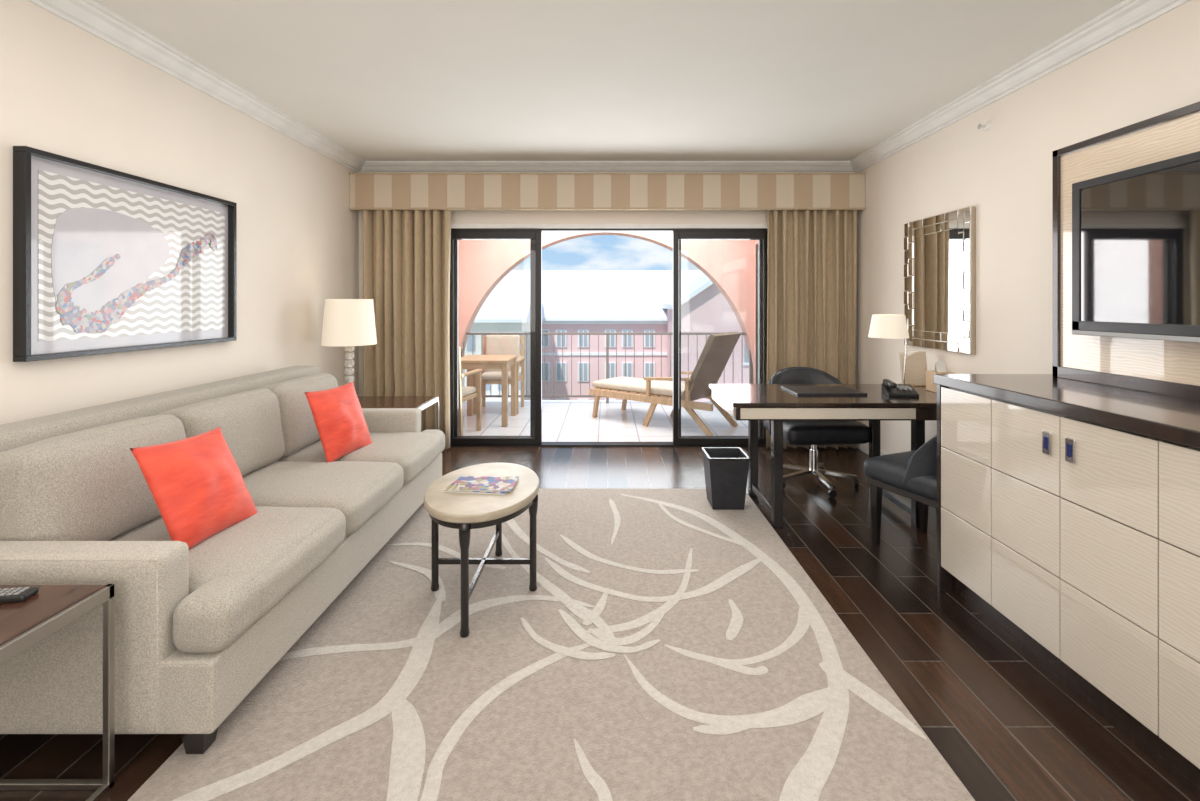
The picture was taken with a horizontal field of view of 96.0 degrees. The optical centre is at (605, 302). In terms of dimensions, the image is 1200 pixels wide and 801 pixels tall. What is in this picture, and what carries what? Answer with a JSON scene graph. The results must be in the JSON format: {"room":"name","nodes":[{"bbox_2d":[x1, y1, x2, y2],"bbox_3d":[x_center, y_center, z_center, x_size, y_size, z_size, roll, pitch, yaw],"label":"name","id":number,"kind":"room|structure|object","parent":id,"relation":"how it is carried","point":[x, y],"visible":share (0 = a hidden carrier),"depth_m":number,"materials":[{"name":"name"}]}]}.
{"room":"hotel room","nodes":[
{"label":"hotel room","id":0,"kind":"room"},
{"bbox_2d":[0,0,358,424],"bbox_3d":[-2.361,0.020,1.385,0.150,2.620,7.470,0,0,0],"label":"wall","id":1,"kind":"structure","parent":0,"point":[67,91],"depth_m":2.83,"materials":[{"name":"paint"}]},
{"bbox_2d":[13,146,236,361],"bbox_3d":[-2.261,-0.190,2.675,0.050,0.833,1.190,0,0,0],"label":"framed artwork","id":2,"kind":"object","parent":1,"relation":"attached to","point":[106,260],"visible":1,"depth_m":2.47,"materials":[{"name":"grey paper"}]},
{"bbox_2d":[27,0,364,172],"bbox_3d":[-2.236,-1.242,1.400,0.100,0.095,7.200,0,0,0],"label":"trim","id":3,"kind":"structure","parent":1,"relation":"attached to","point":[90,16],"depth_m":2.85,"materials":[{"name":"white paint"}]},
{"bbox_2d":[359,210,767,395],"bbox_3d":[0.012,0.020,5.060,4.596,2.620,0.120,0,0,0],"label":"wall","id":4,"kind":"structure","parent":0,"point":[457,216],"depth_m":5.00,"materials":[{"name":"paint"}]},
{"bbox_2d":[349,173,865,209],"bbox_3d":[0.012,-0.995,4.896,4.590,0.330,0.207,0,0,0],"label":"striped valance","id":5,"kind":"object","parent":4,"relation":"attached to","point":[367,191],"visible":1,"depth_m":4.80,"materials":[{"name":"fabric"}]},
{"bbox_2d":[362,210,450,449],"bbox_3d":[-1.809,0.100,4.884,0.829,2.420,0.132,0,0,0],"label":"curtain","id":6,"kind":"object","parent":5,"relation":"hanging from","point":[406,253],"visible":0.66,"depth_m":4.87,"materials":[{"name":"fabric"}]},
{"bbox_2d":[766,210,856,449],"bbox_3d":[1.863,0.100,4.884,0.836,2.420,0.132,0,0,0],"label":"curtain","id":7,"kind":"object","parent":5,"relation":"hanging from","point":[812,254],"visible":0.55,"depth_m":4.90,"materials":[{"name":"fabric"}]},
{"bbox_2d":[360,161,854,172],"bbox_3d":[0.012,-1.242,4.950,4.596,0.095,0.100,0,0,0],"label":"trim","id":8,"kind":"structure","parent":4,"relation":"attached to","point":[369,166],"depth_m":4.95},
{"bbox_2d":[450,442,765,446],"bbox_3d":[0.022,1.323,5.060,2.995,0.015,0.120,0,0,0],"label":"sill","id":9,"kind":"structure","parent":4,"relation":"attached to","point":[544,444],"depth_m":5.00,"materials":[{"name":"brown metal"}]},
{"bbox_2d":[450,231,453,444],"bbox_3d":[-1.438,0.323,5.032,0.035,1.985,0.045,0,0,0],"label":"stile","id":10,"kind":"object","parent":9,"relation":"on","point":[452,239],"visible":0.67,"depth_m":5.01,"materials":[{"name":"brown metal"}]},
{"bbox_2d":[454,239,457,436],"bbox_3d":[-1.410,0.323,5.088,0.030,1.985,0.045,0,0,0],"label":"stile","id":11,"kind":"object","parent":9,"relation":"on","point":[455,240],"visible":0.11,"depth_m":5.07,"materials":[{"name":"brown metal"}]},
{"bbox_2d":[453,437,534,444],"bbox_3d":[-1.038,1.285,5.032,0.765,0.060,0.045,0,0,0],"label":"rail","id":12,"kind":"object","parent":9,"relation":"on","point":[456,440],"visible":1,"depth_m":5.01,"materials":[{"name":"brown metal"}]},
{"bbox_2d":[458,436,529,436],"bbox_3d":[-1.052,1.285,5.088,0.685,0.060,0.045,0,0,0],"label":"rail","id":13,"kind":"object","parent":9,"relation":"on","point":[458,436],"visible":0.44,"depth_m":5.08,"materials":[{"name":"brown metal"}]},
{"bbox_2d":[530,239,534,436],"bbox_3d":[-0.685,0.323,5.088,0.050,1.985,0.045,0,0,0],"label":"stile","id":14,"kind":"object","parent":9,"relation":"on","point":[532,241],"visible":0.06,"depth_m":5.07,"materials":[{"name":"brown metal"}]},
{"bbox_2d":[535,231,541,444],"bbox_3d":[-0.627,0.323,5.020,0.055,1.985,0.070,0,0,0],"label":"stile","id":15,"kind":"object","parent":9,"relation":"on","point":[538,234],"depth_m":5.01,"materials":[{"name":"brown metal"}]},
{"bbox_2d":[673,231,678,444],"bbox_3d":[0.650,0.323,5.032,0.050,1.985,0.045,0,0,0],"label":"stile","id":16,"kind":"object","parent":9,"relation":"on","point":[675,233],"visible":1,"depth_m":5.01,"materials":[{"name":"brown metal"}]},
{"bbox_2d":[679,239,680,436],"bbox_3d":[0.695,0.323,5.088,0.020,1.985,0.045,0,0,0],"label":"stile","id":17,"kind":"object","parent":9,"relation":"on","point":[679,239],"visible":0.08,"depth_m":5.07,"materials":[{"name":"brown metal"}]},
{"bbox_2d":[681,436,758,436],"bbox_3d":[1.073,1.285,5.088,0.735,0.060,0.045,0,0,0],"label":"rail","id":18,"kind":"object","parent":9,"relation":"on","point":[681,436],"visible":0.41,"depth_m":5.08,"materials":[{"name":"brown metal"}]},
{"bbox_2d":[679,437,763,444],"bbox_3d":[1.070,1.285,5.032,0.790,0.060,0.045,0,0,0],"label":"rail","id":19,"kind":"object","parent":9,"relation":"on","point":[682,440],"visible":1,"depth_m":5.01,"materials":[{"name":"brown metal"}]},
{"bbox_2d":[758,239,762,436],"bbox_3d":[1.455,0.323,5.088,0.030,1.985,0.045,0,0,0],"label":"stile","id":20,"kind":"object","parent":9,"relation":"on","point":[760,241],"visible":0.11,"depth_m":5.07,"materials":[{"name":"brown metal"}]},
{"bbox_2d":[763,231,767,444],"bbox_3d":[1.482,0.323,5.032,0.035,1.985,0.045,0,0,0],"label":"stile","id":21,"kind":"object","parent":9,"relation":"on","point":[765,240],"visible":0.8,"depth_m":5.01,"materials":[{"name":"brown metal"}]},
{"bbox_2d":[451,223,767,227],"bbox_3d":[0.022,-0.713,4.990,2.995,0.045,0.020,0,0,0],"label":"trim","id":22,"kind":"structure","parent":4,"relation":"attached to","point":[453,225],"depth_m":4.98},
{"bbox_2d":[451,228,767,231],"bbox_3d":[0.022,-0.680,5.060,2.995,0.020,0.120,0,0,0],"label":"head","id":23,"kind":"object","parent":4,"relation":"attached to","point":[452,229],"visible":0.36,"depth_m":5.00},
{"bbox_2d":[457,239,529,239],"bbox_3d":[-1.052,-0.632,5.088,0.685,0.075,0.045,0,0,0],"label":"rail","id":24,"kind":"object","parent":23,"relation":"attached to","point":[457,239],"visible":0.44,"depth_m":5.07,"materials":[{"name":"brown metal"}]},
{"bbox_2d":[453,231,534,238],"bbox_3d":[-1.038,-0.632,5.032,0.765,0.075,0.045,0,0,0],"label":"rail","id":25,"kind":"object","parent":23,"relation":"attached to","point":[456,234],"visible":1,"depth_m":5.01,"materials":[{"name":"brown metal"}]},
{"bbox_2d":[681,239,758,239],"bbox_3d":[1.073,-0.632,5.088,0.735,0.075,0.045,0,0,0],"label":"rail","id":26,"kind":"object","parent":23,"relation":"attached to","point":[681,239],"visible":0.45,"depth_m":5.07,"materials":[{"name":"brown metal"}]},
{"bbox_2d":[679,231,763,238],"bbox_3d":[1.070,-0.632,5.032,0.790,0.075,0.045,0,0,0],"label":"rail","id":27,"kind":"object","parent":23,"relation":"attached to","point":[682,234],"visible":1,"depth_m":5.01,"materials":[{"name":"brown metal"}]},
{"bbox_2d":[0,447,1199,800],"bbox_3d":[0.012,1.380,1.385,4.896,0.100,7.470,0,0,0],"label":"floor","id":28,"kind":"structure","parent":0,"point":[1007,728],"depth_m":2.03,"materials":[{"name":"brown wood"}]},
{"bbox_2d":[0,584,114,800],"bbox_3d":[-1.653,1.050,1.185,0.595,0.560,0.610,0,0,0],"label":"side table","id":29,"kind":"object","parent":28,"relation":"on","point":[26,623],"visible":0.97,"depth_m":1.45,"materials":[{"name":"brown wood"}]},
{"bbox_2d":[0,587,38,602],"bbox_3d":[-1.585,0.760,1.400,0.170,0.020,0.048,0,0,-8],"label":"remote control","id":30,"kind":"object","parent":29,"relation":"on","point":[20,594],"visible":1,"depth_m":1.40,"materials":[{"name":"black plastic"}]},
{"bbox_2d":[0,366,444,753],"bbox_3d":[-1.628,0.880,2.645,1.084,0.900,2.210,0,0,0],"label":"sofa","id":31,"kind":"object","parent":28,"relation":"on","point":[198,628],"visible":0.8,"depth_m":1.80,"materials":[{"name":"fabric"}]},
{"bbox_2d":[0,413,185,540],"bbox_3d":[-1.874,0.672,1.996,0.295,0.418,0.650,-7,0,0],"label":"cushion","id":32,"kind":"object","parent":31,"relation":"on","point":[83,482],"depth_m":1.83,"materials":[{"name":"fabric"}]},
{"bbox_2d":[130,427,257,549],"bbox_3d":[-1.502,0.675,2.000,0.222,0.374,0.403,0,0,7],"label":"throw pillow","id":33,"kind":"object","parent":31,"relation":"on","point":[197,486],"visible":1,"depth_m":1.92,"materials":[{"name":"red fabric"}]},
{"bbox_2d":[158,389,283,476],"bbox_3d":[-1.875,0.673,2.645,0.294,0.420,0.650,-7,0,0],"label":"cushion","id":34,"kind":"object","parent":31,"relation":"on","point":[251,422],"depth_m":2.63,"materials":[{"name":"fabric"}]},
{"bbox_2d":[110,507,345,623],"bbox_3d":[-1.515,0.947,1.995,0.857,0.212,0.649,0,0,0],"label":"seat cushion","id":35,"kind":"object","parent":31,"relation":"on","point":[272,555],"depth_m":1.92,"materials":[{"name":"fabric"}]},
{"bbox_2d":[255,374,337,458],"bbox_3d":[-1.875,0.672,3.294,0.295,0.420,0.649,-7,0,0],"label":"cushion","id":36,"kind":"object","parent":31,"relation":"on","point":[301,436],"depth_m":3.09,"materials":[{"name":"fabric"}]},
{"bbox_2d":[243,461,403,537],"bbox_3d":[-1.516,0.947,2.645,0.858,0.212,0.648,0,0,0],"label":"seat cushion","id":37,"kind":"object","parent":31,"relation":"on","point":[363,492],"depth_m":2.55,"materials":[{"name":"fabric"}]},
{"bbox_2d":[305,381,372,462],"bbox_3d":[-1.510,0.670,3.080,0.192,0.385,0.418,0,0,6],"label":"throw pillow","id":38,"kind":"object","parent":31,"relation":"on","point":[339,420],"visible":1,"depth_m":2.99,"materials":[{"name":"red fabric"}]},
{"bbox_2d":[277,432,439,486],"bbox_3d":[-1.515,0.948,3.295,0.856,0.212,0.649,0,0,0],"label":"seat cushion","id":39,"kind":"object","parent":31,"relation":"on","point":[416,453],"depth_m":3.14,"materials":[{"name":"fabric"}]},
{"bbox_2d":[357,396,438,429],"bbox_3d":[-1.712,1.048,4.190,0.675,0.565,0.520,0,0,0],"label":"side table","id":40,"kind":"object","parent":28,"relation":"on","point":[420,402],"visible":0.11,"depth_m":4.24,"materials":[{"name":"brown wood"}]},
{"bbox_2d":[321,299,376,401],"bbox_3d":[-1.980,0.367,4.170,0.390,0.795,0.390,0,0,0],"label":"table lamp","id":41,"kind":"object","parent":40,"relation":"on","point":[349,323],"visible":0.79,"depth_m":4.03,"materials":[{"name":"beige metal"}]},
{"bbox_2d":[127,489,974,800],"bbox_3d":[-0.145,1.323,2.345,2.250,0.014,2.990,0,0,0],"label":"area rug","id":42,"kind":"object","parent":28,"relation":"on","point":[668,645],"visible":0.94,"depth_m":1.86,"materials":[{"name":"beige carpet"}]},
{"bbox_2d":[424,463,538,637],"bbox_3d":[-0.560,1.076,2.480,0.500,0.480,0.726,0,0,0],"label":"oval coffee table","id":43,"kind":"object","parent":42,"relation":"on","point":[464,512],"visible":0.89,"depth_m":2.34,"materials":[{"name":"beige stone"}]},
{"bbox_2d":[443,476,518,494],"bbox_3d":[-0.555,0.829,2.467,0.304,0.014,0.214,0,0,8],"label":"magazine","id":44,"kind":"object","parent":43,"relation":"on","point":[497,485],"visible":1,"depth_m":2.44,"materials":[{"name":"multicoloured paper"}]},
{"bbox_2d":[702,447,749,509],"bbox_3d":[0.780,1.149,3.540,0.264,0.334,0.264,0,0,0],"label":"waste bin","id":45,"kind":"object","parent":42,"relation":"on","point":[726,469],"visible":1,"depth_m":3.43,"materials":[{"name":"black plastic"}]},
{"bbox_2d":[764,367,869,497],"bbox_3d":[1.531,0.915,3.968,0.661,0.826,0.584,0,0,-4],"label":"office chair","id":46,"kind":"object","parent":28,"relation":"on","point":[813,433],"visible":0.66,"depth_m":3.80,"materials":[{"name":"black leather"}]},
{"bbox_2d":[709,384,936,527],"bbox_3d":[1.514,0.955,3.500,1.553,0.750,0.740,0,0,0],"label":"writing desk","id":47,"kind":"object","parent":28,"relation":"on","point":[752,403],"visible":0.79,"depth_m":3.20,"materials":[{"name":"brown wood"}]},
{"bbox_2d":[781,386,866,394],"bbox_3d":[1.420,0.573,3.547,0.440,0.014,0.325,0,0,0],"label":"desk pad","id":48,"kind":"object","parent":47,"relation":"on","point":[798,390],"visible":1,"depth_m":3.52,"materials":[{"name":"black leather"}]},
{"bbox_2d":[868,314,913,387],"bbox_3d":[1.933,0.330,3.674,0.270,0.500,0.249,0,0,36],"label":"desk lamp","id":49,"kind":"object","parent":47,"relation":"on","point":[889,326],"visible":0.8,"depth_m":3.59,"materials":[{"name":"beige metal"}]},
{"bbox_2d":[881,379,918,397],"bbox_3d":[1.860,0.537,3.420,0.170,0.085,0.200,0,0,15],"label":"telephone","id":50,"kind":"object","parent":47,"relation":"on","point":[890,388],"visible":1,"depth_m":3.37,"materials":[{"name":"black plastic"}]},
{"bbox_2d":[899,351,926,385],"bbox_3d":[2.160,0.460,3.790,0.180,0.240,0.060,0,0,0],"label":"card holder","id":51,"kind":"object","parent":47,"relation":"on","point":[916,363],"visible":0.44,"depth_m":3.78,"materials":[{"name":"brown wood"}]},
{"bbox_2d":[926,359,954,392],"bbox_3d":[2.190,0.475,3.540,0.120,0.210,0.120,0,0,0],"label":"tissue box","id":52,"kind":"object","parent":47,"relation":"on","point":[940,366],"visible":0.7,"depth_m":3.53,"materials":[{"name":"beige wood"}]},
{"bbox_2d":[863,435,936,544],"bbox_3d":[1.746,0.950,2.866,0.499,0.760,0.530,0,0,-23],"label":"chair","id":53,"kind":"object","parent":28,"relation":"on","point":[912,475],"visible":0.42,"depth_m":2.82,"materials":[{"name":"black leather"}]},
{"bbox_2d":[934,374,1199,797],"bbox_3d":[1.906,0.830,1.520,0.768,1.000,1.984,0,0,0],"label":"sideboard","id":54,"kind":"object","parent":28,"relation":"on","point":[1068,511],"visible":1,"depth_m":1.75,"materials":[{"name":"beige wood"}]},
{"bbox_2d":[1053,366,1199,400],"bbox_3d":[2.010,0.305,1.585,0.020,0.050,1.670,0,0,0],"label":"frame","id":55,"kind":"object","parent":54,"relation":"on","point":[1181,390],"visible":0.96,"depth_m":2.05,"materials":[{"name":"brown wood"}]},
{"bbox_3d":[2.165,-0.175,1.585,0.290,1.010,1.670,0,0,0],"label":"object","id":56,"kind":"object","parent":54,"relation":"on","visible":0},
{"bbox_2d":[1053,150,1060,376],"bbox_3d":[2.010,-0.175,2.405,0.020,1.010,0.030,0,0,0],"label":"frame","id":57,"kind":"object","parent":56,"relation":"attached to","point":[1057,159],"visible":0.92,"depth_m":2.40,"materials":[{"name":"brown wood"}]},
{"bbox_2d":[1053,101,1199,156],"bbox_3d":[2.010,-0.665,1.585,0.020,0.030,1.670,0,0,0],"label":"frame","id":58,"kind":"object","parent":56,"relation":"attached to","point":[1195,107],"visible":0.98,"depth_m":2.05,"materials":[{"name":"brown wood"}]},
{"bbox_2d":[1061,111,1199,385],"bbox_3d":[2.016,-0.185,1.585,0.008,0.930,1.610,0,0,0],"label":"wall panel","id":59,"kind":"object","parent":56,"relation":"attached to","point":[1172,361],"visible":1,"depth_m":2.10,"materials":[{"name":"beige wood"}]},
{"bbox_2d":[1072,151,1199,342],"bbox_3d":[1.971,-0.182,1.695,0.082,0.625,1.090,0,0,0],"label":"flat-screen tv","id":60,"kind":"object","parent":59,"relation":"attached to","point":[1136,231],"visible":1,"depth_m":1.96,"materials":[{"name":"black plastic"}]},
{"bbox_2d":[462,401,747,441],"bbox_3d":[-0.075,1.460,6.235,4.350,0.240,2.230,0,0,0],"label":"floor","id":61,"kind":"structure","parent":0,"point":[562,421],"depth_m":6.01,"materials":[{"name":"tile"}]},
{"bbox_2d":[458,346,481,435],"bbox_3d":[-1.624,0.876,5.475,0.560,0.931,0.550,0,0,10],"label":"patio chair","id":62,"kind":"object","parent":61,"relation":"on","point":[465,393],"visible":0.29,"depth_m":5.44,"materials":[{"name":"brown wood"}]},
{"bbox_2d":[462,386,475,397],"bbox_3d":[-1.618,0.910,5.510,0.460,0.080,0.440,0,0,10],"label":"seat cushion","id":63,"kind":"object","parent":62,"relation":"on","point":[467,391],"depth_m":5.52,"materials":[{"name":"beige fabric"}]},
{"bbox_2d":[461,355,516,426],"bbox_3d":[-1.360,0.980,6.150,0.600,0.720,0.640,0,0,0],"label":"patio table","id":64,"kind":"object","parent":61,"relation":"on","point":[469,362],"visible":0.75,"depth_m":5.92,"materials":[{"name":"brown wood"}]},
{"bbox_2d":[473,335,524,413],"bbox_3d":[-1.330,0.876,6.775,0.560,0.931,0.550,0,0,0],"label":"patio chair","id":65,"kind":"object","parent":61,"relation":"on","point":[492,344],"visible":0.65,"depth_m":6.93,"materials":[{"name":"brown wood"}]},
{"bbox_2d":[481,371,519,380],"bbox_3d":[-1.330,0.910,6.740,0.460,0.080,0.440,0,0,0],"label":"seat cushion","id":66,"kind":"object","parent":65,"relation":"on","point":[486,375],"depth_m":6.53,"materials":[{"name":"beige fabric"}]},
{"bbox_2d":[485,335,519,370],"bbox_3d":[-1.330,0.645,6.950,0.440,0.470,0.060,0,-5,0],"label":"cushion","id":67,"kind":"object","parent":65,"relation":"on","point":[494,344],"depth_m":6.93,"materials":[{"name":"beige fabric"}]},
{"bbox_2d":[461,332,752,402],"bbox_3d":[0.000,0.868,7.220,3.940,0.945,0.040,0,0,0],"label":"balcony railing","id":68,"kind":"object","parent":61,"relation":"on","point":[607,334],"visible":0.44,"depth_m":7.22,"materials":[{"name":"metal"}]},
{"bbox_2d":[589,332,740,435],"bbox_3d":[0.639,0.835,6.093,1.610,1.050,0.680,0,0,38],"label":"sun lounger","id":69,"kind":"object","parent":61,"relation":"on","point":[718,348],"visible":0.88,"depth_m":5.80,"materials":[{"name":"brown wood"}]},
{"bbox_2d":[592,376,684,396],"bbox_3d":[0.477,0.955,6.219,1.200,0.090,0.580,0,0,38],"label":"seat cushion","id":70,"kind":"object","parent":69,"relation":"on","point":[637,386],"depth_m":6.09,"materials":[{"name":"beige fabric"}]},
{"bbox_3d":[1.937,1.290,6.225,0.025,0.080,1.450,0,0,0],"label":"frame","id":71,"kind":"object","parent":61,"relation":"on","visible":0},
{"bbox_2d":[756,250,757,383],"bbox_3d":[1.938,0.290,6.920,0.025,1.920,0.060,0,0,0],"label":"stile","id":72,"kind":"object","parent":71,"relation":"on","point":[757,250],"visible":0.5,"depth_m":6.89,"materials":[{"name":"brown metal"}]},
{"bbox_2d":[458,232,753,383],"bbox_3d":[0.000,-0.120,7.240,7.200,3.900,0.280,0,0,0],"label":"wall","id":73,"kind":"structure","parent":0,"point":[482,264],"depth_m":7.10,"materials":[{"name":"pink paint"}]},
{"bbox_2d":[93,0,1123,160],"bbox_3d":[0.012,-1.340,1.385,4.896,0.100,7.470,0,0,0],"label":"ceiling","id":74,"kind":"structure","parent":0,"point":[381,80],"depth_m":2.95,"materials":[{"name":"paint"}]},
{"bbox_2d":[754,240,757,383],"bbox_3d":[2.025,0.060,6.110,0.150,2.560,1.980,0,0,0],"label":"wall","id":75,"kind":"structure","parent":0,"point":[755,241],"depth_m":7.04,"materials":[{"name":"pink paint"}]},
{"bbox_2d":[855,0,1199,453],"bbox_3d":[2.385,0.020,1.385,0.150,2.620,7.470,0,0,0],"label":"wall","id":76,"kind":"structure","parent":0,"point":[1005,171],"depth_m":3.08,"materials":[{"name":"paint"}]},
{"bbox_2d":[856,443,887,455],"bbox_3d":[2.303,1.280,1.400,0.015,0.100,7.200,0,0,0],"label":"baseboard","id":77,"kind":"structure","parent":76,"relation":"attached to","point":[864,447],"depth_m":4.78,"materials":[{"name":"beige wood"}]},
{"bbox_2d":[904,206,975,353],"bbox_3d":[2.290,-0.142,3.745,0.040,0.925,0.750,0,0,0],"label":"wall mirror","id":78,"kind":"object","parent":76,"relation":"attached to","point":[940,250],"visible":0.97,"depth_m":3.65,"materials":[{"name":"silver metal"}]},
{"bbox_2d":[977,121,990,130],"bbox_3d":[2.285,-1.070,3.270,0.050,0.056,0.056,0,0,0],"label":"sprinkler","id":79,"kind":"object","parent":76,"relation":"attached to","point":[987,125],"visible":1,"depth_m":3.26,"materials":[{"name":"silver metal"}]},
{"bbox_2d":[850,0,1190,172],"bbox_3d":[2.260,-1.242,1.400,0.100,0.095,7.200,0,0,0],"label":"trim","id":80,"kind":"structure","parent":76,"relation":"attached to","point":[1126,16],"depth_m":2.85,"materials":[{"name":"white paint"}]},
{"label":"outside","id":81,"kind":"structure","parent":0,"visible":0},
{"bbox_3d":[0.000,10.430,51.000,240.000,0.200,78.000,0,0,0],"label":"ground","id":82,"kind":"structure","parent":81,"visible":0},
{"bbox_2d":[463,322,529,399],"bbox_3d":[-10.500,5.730,35.400,11.000,9.200,4.800,0,0,0],"label":"left wing","id":83,"kind":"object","parent":82,"relation":"on","point":[476,327],"visible":0.07,"depth_m":33.00},
{"bbox_2d":[467,335,474,350],"bbox_3d":[-8.250,2.380,32.975,0.500,1.100,0.050,0,0,0],"label":"window","id":84,"kind":"structure","parent":83,"relation":"attached to","point":[469,340],"depth_m":32.95,"materials":[{"name":"glass"}]},
{"bbox_2d":[473,293,529,322],"bbox_3d":[-10.550,0.255,35.550,11.500,1.850,5.900,0,0,0],"label":"wing roof","id":85,"kind":"structure","parent":83,"relation":"on","point":[498,307],"depth_m":33.66,"materials":[{"name":"white"}]},
{"bbox_2d":[542,324,666,399],"bbox_3d":[1.000,5.765,44.000,46.000,9.130,12.000,0,0,0],"label":"wall","id":86,"kind":"structure","parent":82,"relation":"on","point":[570,327],"depth_m":38.00,"materials":[{"name":"pink paint"}]},
{"bbox_2d":[542,330,652,379],"bbox_3d":[-1.425,5.030,37.895,25.010,6.200,0.050,0,0,0],"label":"window panes","id":87,"kind":"structure","parent":86,"relation":"in","point":[546,336],"depth_m":37.87,"materials":[{"name":"glass"}]},
{"bbox_2d":[491,270,704,320],"bbox_3d":[7.100,-0.720,44.000,33.800,3.900,13.200,0,0,0],"label":"roof","id":88,"kind":"structure","parent":86,"relation":"on","point":[567,295],"depth_m":40.63,"materials":[{"name":"white"}]},
{"bbox_2d":[542,329,654,399],"bbox_3d":[-1.425,5.030,37.950,25.210,6.360,0.100,0,0,0],"label":"window","id":89,"kind":"structure","parent":86,"relation":"in","point":[548,380],"depth_m":37.90,"materials":[{"name":"glass"}]},
{"bbox_2d":[542,321,666,323],"bbox_3d":[1.000,1.355,37.900,46.000,0.250,0.200,0,0,0],"label":"crown molding","id":90,"kind":"structure","parent":86,"relation":"attached to","point":[543,322],"depth_m":37.80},
{"bbox_2d":[542,352,666,354],"bbox_3d":[1.000,3.580,37.950,46.000,0.200,0.100,0,0,0],"label":"string course","id":91,"kind":"object","parent":86,"relation":"attached to","point":[546,353],"visible":0.29,"depth_m":37.90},
{"bbox_2d":[667,283,748,400],"bbox_3d":[7.900,4.330,34.900,7.200,12.000,5.800,0,0,0],"label":"wing wall","id":92,"kind":"structure","parent":82,"relation":"on","point":[708,310],"depth_m":32.00,"materials":[{"name":"pink paint"}]},
{"bbox_2d":[481,400,631,400],"bbox_3d":[1.000,6.080,31.500,46.000,0.300,3.000,0,0,0],"label":"roof","id":93,"kind":"structure","parent":92,"relation":"attached to","point":[481,400],"depth_m":32.84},
{"bbox_2d":[661,275,712,308],"bbox_3d":[8.000,-0.370,37.750,8.000,3.200,12.500,0,0,0],"label":"wing roof","id":94,"kind":"structure","parent":92,"relation":"on","point":[695,286],"depth_m":34.02,"materials":[{"name":"white"}]},
{"bbox_2d":[744,339,748,362],"bbox_3d":[8.650,2.730,31.965,0.900,1.600,0.070,0,0,0],"label":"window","id":95,"kind":"structure","parent":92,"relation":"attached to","point":[746,359],"depth_m":31.93,"materials":[{"name":"glass"}]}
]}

